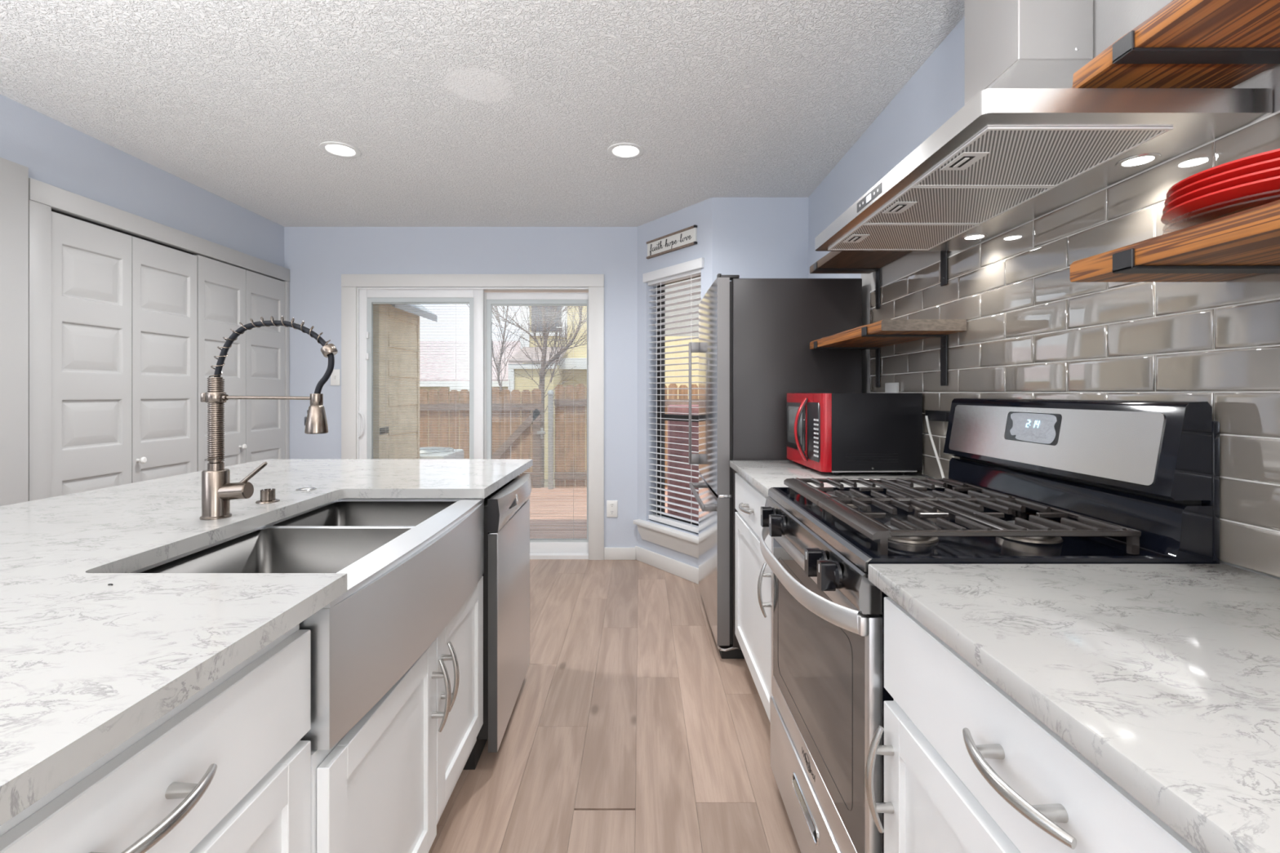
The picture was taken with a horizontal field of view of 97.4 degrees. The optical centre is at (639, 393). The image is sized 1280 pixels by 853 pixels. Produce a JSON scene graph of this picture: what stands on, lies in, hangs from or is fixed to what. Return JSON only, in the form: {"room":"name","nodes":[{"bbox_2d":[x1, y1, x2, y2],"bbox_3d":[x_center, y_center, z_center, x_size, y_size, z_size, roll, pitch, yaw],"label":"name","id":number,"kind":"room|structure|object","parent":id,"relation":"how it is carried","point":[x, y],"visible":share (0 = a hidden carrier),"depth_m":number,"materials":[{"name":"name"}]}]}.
{"room":"kitchen","nodes":[
{"label":"kitchen","id":0,"kind":"room"},
{"bbox_2d":[0,93,284,266],"bbox_3d":[-2.675,0.000,-0.120,0.150,2.430,8.460,0,0,0],"label":"wall","id":1,"kind":"structure","parent":0,"point":[55,153],"depth_m":2.83,"materials":[{"name":"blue paint"}]},
{"bbox_2d":[0,157,28,506],"bbox_3d":[-2.569,0.139,1.943,0.062,2.152,0.786,0,0,0],"label":"trim","id":2,"kind":"structure","parent":1,"relation":"attached to","point":[14,177],"depth_m":2.28,"materials":[{"name":"grey paint"}]},
{"bbox_2d":[51,208,195,254],"bbox_3d":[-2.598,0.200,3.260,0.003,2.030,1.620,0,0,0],"label":"door track","id":3,"kind":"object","parent":1,"relation":"attached to","point":[54,211],"depth_m":2.80,"materials":[{"name":"black"}]},
{"bbox_2d":[51,211,196,497],"bbox_3d":[-2.562,0.205,2.854,0.069,1.996,0.809,0,0,0],"label":"door","id":4,"kind":"structure","parent":1,"relation":"in","point":[124,306],"depth_m":2.77,"materials":[{"name":"grey paint"}]},
{"bbox_2d":[28,177,289,501],"bbox_3d":[-2.577,0.156,3.232,0.046,2.118,1.752,0,0,0],"label":"trim","id":5,"kind":"structure","parent":1,"relation":"attached to","point":[43,197],"depth_m":2.43,"materials":[{"name":"grey paint"}]},
{"bbox_2d":[193,254,284,471],"bbox_3d":[-2.562,0.200,3.667,0.069,2.006,0.798,0,0,0],"label":"door","id":6,"kind":"structure","parent":1,"relation":"in","point":[228,295],"depth_m":3.63,"materials":[{"name":"grey paint"}]},
{"bbox_2d":[284,226,637,547],"bbox_3d":[-1.375,0.000,4.180,2.750,2.430,0.140,0,0,0],"label":"wall","id":7,"kind":"structure","parent":0,"point":[316,258],"depth_m":4.11,"materials":[{"name":"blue paint"}]},
{"bbox_2d":[330,368,340,385],"bbox_3d":[-2.224,-0.114,4.101,0.070,0.118,0.018,0,0,0],"label":"light switch","id":8,"kind":"object","parent":7,"relation":"attached to","point":[335,375],"visible":0.82,"depth_m":4.10,"materials":[{"name":"white plastic"}]},
{"bbox_2d":[341,274,604,559],"bbox_3d":[-1.218,0.175,4.168,1.911,2.080,0.155,0,0,0],"label":"door","id":9,"kind":"structure","parent":7,"relation":"in","point":[359,292],"depth_m":4.13,"materials":[{"name":"white paint"}]},
{"bbox_2d":[372,302,469,458],"bbox_3d":[-1.613,0.212,4.146,0.715,1.760,0.012,0,0,0],"label":"glass pane","id":10,"kind":"object","parent":9,"relation":"attached to","point":[385,304],"depth_m":4.14,"materials":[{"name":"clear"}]},
{"bbox_2d":[491,304,586,539],"bbox_3d":[-0.752,0.215,4.194,0.708,1.754,0.012,0,0,0],"label":"glass pane","id":11,"kind":"object","parent":9,"relation":"attached to","point":[573,305],"depth_m":4.19,"materials":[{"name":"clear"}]},
{"bbox_2d":[606,500,617,517],"bbox_3d":[-0.203,0.845,4.105,0.080,0.122,0.010,0,0,0],"label":"wall outlet","id":12,"kind":"object","parent":7,"relation":"attached to","point":[611,505],"visible":1,"depth_m":4.10,"materials":[{"name":"white plastic"}]},
{"bbox_2d":[609,510,614,515],"bbox_3d":[-0.203,0.871,4.102,0.034,0.034,0.004,0,0,0],"label":"socket","id":13,"kind":"object","parent":12,"relation":"attached to","point":[611,512],"depth_m":4.10,"materials":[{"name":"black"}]},
{"bbox_2d":[609,502,614,507],"bbox_3d":[-0.203,0.819,4.102,0.034,0.034,0.004,0,0,0],"label":"socket","id":14,"kind":"object","parent":12,"relation":"attached to","point":[611,504],"depth_m":4.10,"materials":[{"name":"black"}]},
{"bbox_2d":[604,547,635,559],"bbox_3d":[-0.146,1.171,4.103,0.232,0.088,0.014,0,0,0],"label":"baseboard","id":15,"kind":"structure","parent":7,"relation":"attached to","point":[610,553],"depth_m":4.10,"materials":[{"name":"white paint"}]},
{"bbox_2d":[0,0,964,226],"bbox_3d":[-0.777,-1.275,-0.075,4.045,0.120,8.650,0,0,0],"label":"ceiling","id":16,"kind":"structure","parent":0,"point":[457,113],"depth_m":2.24,"materials":[{"name":"white paint"}]},
{"bbox_2d":[319,141,360,158],"bbox_3d":[-1.495,-1.212,2.807,0.186,0.006,0.186,0,0,0],"label":"recessed light","id":17,"kind":"object","parent":16,"relation":"in","point":[340,149],"visible":1,"depth_m":2.80,"materials":[{"name":"white plastic"}]},
{"bbox_2d":[607,142,644,159],"bbox_3d":[-0.072,-1.212,2.820,0.186,0.006,0.186,0,0,0],"label":"recessed light","id":18,"kind":"object","parent":16,"relation":"in","point":[620,150],"visible":1,"depth_m":2.81,"materials":[{"name":"white plastic"}]},
{"bbox_2d":[530,468,667,487],"bbox_3d":[-1.000,1.940,22.235,26.000,0.050,35.530,0,0,0],"label":"ground","id":19,"kind":"structure","parent":0,"point":[545,480],"depth_m":12.00,"materials":[{"name":"wood"}]},
{"bbox_2d":[419,390,438,447],"bbox_3d":[-4.110,0.904,7.587,2.780,1.942,0.058,0,0,0],"label":"wooden fence","id":20,"kind":"object","parent":19,"relation":"on","point":[432,406],"visible":0.03,"depth_m":7.60,"materials":[{"name":"brown wood"}]},
{"bbox_2d":[419,341,520,448],"bbox_3d":[-7.675,0.100,18.450,9.050,3.630,7.100,0,0,0],"label":"house","id":21,"kind":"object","parent":19,"relation":"on","point":[428,367],"visible":0.05,"depth_m":16.16,"materials":[{"name":"beige"}]},
{"bbox_2d":[467,305,527,403],"bbox_3d":[-2.905,-0.588,11.057,2.013,5.008,1.241,0,0,0],"label":"bare tree","id":22,"kind":"object","parent":19,"relation":"on","point":[498,373],"visible":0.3,"depth_m":10.98,"materials":[{"name":"brown plant"}]},
{"bbox_2d":[492,306,586,487],"bbox_3d":[-1.769,-0.547,9.485,2.761,4.925,1.358,0,0,0],"label":"bare tree","id":23,"kind":"object","parent":19,"relation":"on","point":[542,374],"visible":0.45,"depth_m":9.48,"materials":[{"name":"brown plant"}]},
{"bbox_2d":[547,390,554,488],"bbox_3d":[-1.190,0.938,7.500,0.088,1.955,0.088,0,0,0],"label":"gate post","id":24,"kind":"object","parent":19,"relation":"on","point":[550,397],"visible":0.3,"depth_m":7.47,"materials":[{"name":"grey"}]},
{"bbox_2d":[437,388,545,487],"bbox_3d":[-1.995,0.899,7.571,1.450,1.952,0.091,0,0,0],"label":"wooden fence","id":25,"kind":"object","parent":24,"relation":"attached to","point":[446,405],"visible":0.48,"depth_m":7.60,"materials":[{"name":"brown wood"}]},
{"bbox_2d":[507,306,698,479],"bbox_3d":[1.618,-1.535,15.200,9.163,6.900,5.600,0,0,0],"label":"house","id":26,"kind":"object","parent":19,"relation":"on","point":[580,375],"visible":0.2,"depth_m":13.97,"materials":[{"name":"beige"}]},
{"bbox_2d":[554,383,698,487],"bbox_3d":[1.025,0.869,7.587,4.350,2.012,0.058,0,0,0],"label":"wooden fence","id":27,"kind":"object","parent":19,"relation":"on","point":[560,402],"visible":0.11,"depth_m":7.60,"materials":[{"name":"brown wood"}]},
{"bbox_2d":[665,276,701,336],"bbox_3d":[2.350,-2.185,19.300,4.300,8.200,2.400,0,0,0],"label":"sky","id":28,"kind":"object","parent":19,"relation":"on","point":[695,315],"visible":0.02,"depth_m":18.10,"materials":[{"name":"white"}]},
{"bbox_2d":[428,559,800,852],"bbox_3d":[-0.730,1.240,-0.710,4.295,0.050,9.919,0,0,0],"label":"floor","id":29,"kind":"structure","parent":0,"point":[628,730],"depth_m":1.97,"materials":[{"name":"brown wood"}]},
{"bbox_2d":[0,623,311,852],"bbox_3d":[-0.820,0.773,0.579,0.684,0.883,0.633,0,0,0],"label":"base cabinet","id":30,"kind":"object","parent":29,"relation":"on","point":[227,769],"visible":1,"depth_m":0.68,"materials":[{"name":"white paint"}]},
{"bbox_2d":[299,576,483,852],"bbox_3d":[-0.799,0.896,1.347,0.686,0.638,0.901,0,0,0],"label":"base cabinet","id":31,"kind":"object","parent":29,"relation":"on","point":[386,785],"visible":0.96,"depth_m":1.24,"materials":[{"name":"white paint"}]},
{"bbox_2d":[462,473,532,769],"bbox_3d":[-0.744,0.778,2.099,0.640,0.874,0.595,0,0,-1],"label":"dishwasher","id":32,"kind":"object","parent":29,"relation":"on","point":[506,575],"visible":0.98,"depth_m":1.91,"materials":[{"name":"silver metal"}]},
{"bbox_2d":[476,478,515,739],"bbox_3d":[-0.780,0.740,2.099,0.567,0.750,0.586,0,0,-1],"label":"tub","id":33,"kind":"object","parent":32,"relation":"in","point":[486,731],"depth_m":1.81,"materials":[{"name":"silver metal"}]},
{"bbox_2d":[734,472,773,723],"bbox_3d":[0.703,0.773,2.132,0.654,0.883,0.736,0,0,0],"label":"base cabinet","id":34,"kind":"object","parent":29,"relation":"on","point":[753,574],"visible":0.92,"depth_m":2.11,"materials":[{"name":"white paint"}]},
{"bbox_2d":[729,460,940,497],"bbox_3d":[0.717,0.316,2.139,0.630,0.030,0.764,0,0,0],"label":"countertop","id":35,"kind":"structure","parent":34,"relation":"on","point":[763,475],"depth_m":2.10,"materials":[{"name":"white stone"}]},
{"bbox_2d":[786,393,922,475],"bbox_3d":[0.806,0.150,2.252,0.422,0.301,0.447,0,0,-2],"label":"microwave","id":36,"kind":"object","parent":35,"relation":"on","point":[836,433],"visible":1,"depth_m":2.03,"materials":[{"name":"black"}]},
{"bbox_2d":[688,273,862,658],"bbox_3d":[0.650,0.334,2.963,0.723,1.762,0.818,0,0,0],"label":"refrigerator","id":37,"kind":"object","parent":29,"relation":"on","point":[753,347],"visible":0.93,"depth_m":2.56,"materials":[{"name":"grey metal"}]},
{"bbox_2d":[760,397,1219,852],"bbox_3d":[0.680,0.615,1.376,0.705,1.200,0.754,0,0,0],"label":"gas range","id":38,"kind":"object","parent":29,"relation":"on","point":[1032,481],"visible":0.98,"depth_m":1.17,"materials":[{"name":"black metal"}]},
{"bbox_2d":[772,487,1189,574],"bbox_3d":[0.689,0.308,1.376,0.572,0.028,0.754,0,0,0],"label":"cooktop","id":39,"kind":"object","parent":38,"relation":"in","point":[852,549],"depth_m":1.11,"materials":[{"name":"black metal"}]},
{"bbox_2d":[865,596,1200,852],"bbox_3d":[0.703,0.773,0.614,0.654,0.883,0.724,0,0,0],"label":"base cabinet","id":40,"kind":"object","parent":29,"relation":"on","point":[968,769],"visible":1,"depth_m":0.71,"materials":[{"name":"white paint"}]},
{"bbox_2d":[868,564,1279,852],"bbox_3d":[0.717,0.316,0.187,0.630,0.030,1.614,0,0,0],"label":"countertop","id":41,"kind":"structure","parent":40,"relation":"on","point":[1165,678],"depth_m":0.63,"materials":[{"name":"white stone"}]},
{"bbox_3d":[-1.103,0.773,0.972,1.115,0.883,3.145,0,0,0],"label":"kitchen island","id":42,"kind":"object","parent":29,"relation":"on","visible":0},
{"bbox_2d":[0,458,533,826],"bbox_3d":[-1.095,0.316,0.973,1.211,0.030,3.185,0,0,0],"label":"island countertop","id":43,"kind":"structure","parent":42,"relation":"on","point":[87,664],"depth_m":0.83,"materials":[{"name":"white stone"}]},
{"bbox_2d":[255,488,279,503],"bbox_3d":[-1.030,0.284,1.557,0.057,0.034,0.057,0,0,0],"label":"air gap","id":44,"kind":"object","parent":43,"relation":"on","point":[268,495],"visible":1,"depth_m":1.54,"materials":[{"name":"silver metal"}]},
{"bbox_2d":[199,315,337,519],"bbox_3d":[-0.896,0.057,1.365,0.324,0.487,0.063,0,0,-2],"label":"kitchen faucet","id":45,"kind":"object","parent":43,"relation":"on","point":[217,491],"visible":1,"depth_m":1.35,"materials":[{"name":"silver metal"}]},
{"bbox_2d":[295,487,316,491],"bbox_3d":[-1.037,0.299,1.748,0.057,0.004,0.057,0,0,0],"label":"cover","id":46,"kind":"object","parent":43,"relation":"on","point":[304,489],"visible":1,"depth_m":1.74,"materials":[{"name":"silver metal"}]},
{"bbox_2d":[129,498,484,750],"bbox_3d":[-0.730,0.453,1.348,0.510,0.239,0.892,0,0,0],"label":"farmhouse sink","id":47,"kind":"object","parent":43,"relation":"in","point":[411,565],"visible":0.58,"depth_m":1.26,"materials":[{"name":"grey metal"}]},
{"bbox_2d":[637,197,711,568],"bbox_3d":[0.268,0.000,3.853,0.150,2.430,0.797,0,0,-37],"label":"wall","id":48,"kind":"structure","parent":0,"point":[700,214],"depth_m":4.04,"materials":[{"name":"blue paint"}]},
{"bbox_2d":[635,546,698,584],"bbox_3d":[0.205,1.166,3.801,0.014,0.098,0.789,0,0,-37],"label":"baseboard","id":49,"kind":"structure","parent":48,"relation":"attached to","point":[684,571],"depth_m":3.81,"materials":[{"name":"white paint"}]},
{"bbox_2d":[633,275,701,558],"bbox_3d":[0.244,0.110,3.827,0.190,1.880,0.730,0,0,-37],"label":"window","id":50,"kind":"structure","parent":48,"relation":"in","point":[687,544],"depth_m":4.01,"materials":[{"name":"white wood"}]},
{"bbox_2d":[642,257,704,533],"bbox_3d":[0.241,0.025,3.808,0.097,1.756,0.612,0,0,-37],"label":"window blind","id":51,"kind":"object","parent":50,"relation":"attached to","point":[691,268],"visible":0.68,"depth_m":3.84,"materials":[{"name":"white plastic"}]},
{"bbox_2d":[646,224,697,258],"bbox_3d":[0.205,-1.012,3.792,0.023,0.120,0.510,0,0,-37],"label":"wall sign","id":52,"kind":"object","parent":48,"relation":"attached to","point":[687,237],"visible":1,"depth_m":3.77,"materials":[{"name":"white wood"}]},
{"bbox_2d":[711,197,808,284],"bbox_3d":[0.822,0.000,3.555,0.747,2.430,0.130,0,0,0],"label":"wall","id":53,"kind":"structure","parent":0,"point":[753,237],"depth_m":3.49,"materials":[{"name":"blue paint"}]},
{"bbox_2d":[808,0,1279,580],"bbox_3d":[1.115,0.000,-0.430,0.161,2.430,7.840,0,0,0],"label":"wall","id":54,"kind":"structure","parent":0,"point":[1032,332],"depth_m":1.30,"materials":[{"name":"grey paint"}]},
{"bbox_2d":[809,251,947,309],"bbox_3d":[0.895,-0.469,2.194,0.276,0.208,0.668,0,0,0],"label":"wall shelf","id":55,"kind":"object","parent":54,"relation":"attached to","point":[834,262],"visible":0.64,"depth_m":2.30,"materials":[{"name":"brown wood"}]},
{"bbox_2d":[809,319,966,387],"bbox_3d":[0.895,-0.129,2.153,0.276,0.208,0.750,0,0,0],"label":"wall shelf","id":56,"kind":"object","parent":54,"relation":"attached to","point":[885,332],"visible":1,"depth_m":1.89,"materials":[{"name":"brown wood"}]},
{"bbox_2d":[884,382,898,393],"bbox_3d":[1.027,0.019,2.292,0.013,0.122,0.104,0,0,0],"label":"wall outlet","id":57,"kind":"object","parent":54,"relation":"attached to","point":[890,388],"visible":0.44,"depth_m":2.28,"materials":[{"name":"white plastic"}]},
{"bbox_2d":[924,409,950,422],"bbox_3d":[1.023,0.077,1.930,0.021,0.035,0.140,0,0,0],"label":"electrical outlet","id":58,"kind":"object","parent":54,"relation":"attached to","point":[938,415],"visible":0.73,"depth_m":1.91,"materials":[{"name":"black plastic"}]},
{"bbox_2d":[925,415,944,478],"bbox_3d":[0.997,0.190,1.879,0.024,0.222,0.200,0,0,10],"label":"power cord","id":59,"kind":"object","parent":58,"relation":"hanging from","point":[926,416],"visible":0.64,"depth_m":1.93,"materials":[{"name":"white plastic"}]},
{"bbox_2d":[814,0,1272,251],"bbox_3d":[0.800,-0.832,1.373,0.475,0.764,0.900,0,0,0],"label":"range hood","id":60,"kind":"object","parent":54,"relation":"attached to","point":[1025,144],"visible":1,"depth_m":1.17,"materials":[{"name":"silver metal"}]},
{"bbox_2d":[1070,200,1279,282],"bbox_3d":[0.895,-0.129,0.589,0.276,0.208,0.818,0,0,0],"label":"wall shelf","id":61,"kind":"object","parent":54,"relation":"attached to","point":[1246,243],"visible":1,"depth_m":0.84,"materials":[{"name":"brown wood"}]},
{"bbox_3d":[0.893,-0.239,0.772,0.258,0.012,0.258,0,0,0],"label":"glass plate","id":62,"kind":"object","parent":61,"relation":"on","visible":0},
{"bbox_3d":[0.893,-0.246,0.772,0.258,0.012,0.258,0,0,0],"label":"glass plate","id":63,"kind":"object","parent":62,"relation":"on","visible":0},
{"bbox_2d":[1160,175,1279,227],"bbox_3d":[0.893,-0.258,0.772,0.262,0.020,0.262,0,0,0],"label":"plate","id":64,"kind":"object","parent":63,"relation":"on","point":[1235,199],"visible":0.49,"depth_m":0.76,"materials":[{"name":"red ceramic"}]},
{"bbox_2d":[1162,166,1279,213],"bbox_3d":[0.893,-0.270,0.772,0.258,0.020,0.258,0,0,0],"label":"plate","id":65,"kind":"object","parent":64,"relation":"on","point":[1273,172],"visible":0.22,"depth_m":0.74,"materials":[{"name":"red ceramic"}]},
{"bbox_2d":[1164,157,1279,205],"bbox_3d":[0.893,-0.282,0.772,0.254,0.020,0.254,0,0,0],"label":"plate","id":66,"kind":"object","parent":65,"relation":"on","point":[1273,163],"visible":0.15,"depth_m":0.74,"materials":[{"name":"red ceramic"}]},
{"bbox_2d":[1165,148,1279,197],"bbox_3d":[0.893,-0.293,0.772,0.250,0.020,0.250,0,0,0],"label":"plate","id":67,"kind":"object","parent":66,"relation":"on","point":[1275,153],"visible":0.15,"depth_m":0.74,"materials":[{"name":"red ceramic"}]},
{"bbox_2d":[1072,0,1279,88],"bbox_3d":[0.895,-0.465,0.586,0.276,0.208,0.812,0,0,0],"label":"wall shelf","id":68,"kind":"object","parent":54,"relation":"attached to","point":[1185,43],"visible":0.98,"depth_m":0.87,"materials":[{"name":"brown wood"}]},
{"label":"outside","id":69,"kind":"structure","parent":0,"visible":0},
{"bbox_2d":[529,487,667,538],"bbox_3d":[-0.768,1.296,6.017,13.300,0.042,3.214,0,0,0],"label":"floor","id":70,"kind":"structure","parent":69,"point":[534,507],"depth_m":6.03,"materials":[{"name":"brown wood"}]},
{"bbox_2d":[373,305,437,458],"bbox_3d":[-2.980,-0.480,4.715,2.240,3.510,0.890,0,0,0],"label":"exterior wall","id":71,"kind":"structure","parent":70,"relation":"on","point":[397,407],"depth_m":4.58,"materials":[{"name":"beige"}]},
{"bbox_2d":[419,446,464,458],"bbox_3d":[-2.425,0.952,6.297,0.710,0.637,0.706,0,0,0],"label":"air conditioner","id":72,"kind":"object","parent":70,"relation":"on","point":[430,452],"visible":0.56,"depth_m":6.20,"materials":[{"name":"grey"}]},
{"bbox_2d":[419,446,453,453],"bbox_3d":[-2.425,0.642,6.300,0.660,0.017,0.654,0,0,0],"label":"fan grille","id":73,"kind":"object","parent":72,"relation":"attached to","point":[430,450],"depth_m":6.27,"materials":[{"name":"grey metal"}]},
{"bbox_2d":[667,404,698,521],"bbox_3d":[0.445,0.695,5.375,0.350,1.160,0.350,0,0,0],"label":"pillar","id":74,"kind":"structure","parent":70,"relation":"on","point":[675,410],"depth_m":5.20,"materials":[{"name":"wood"}]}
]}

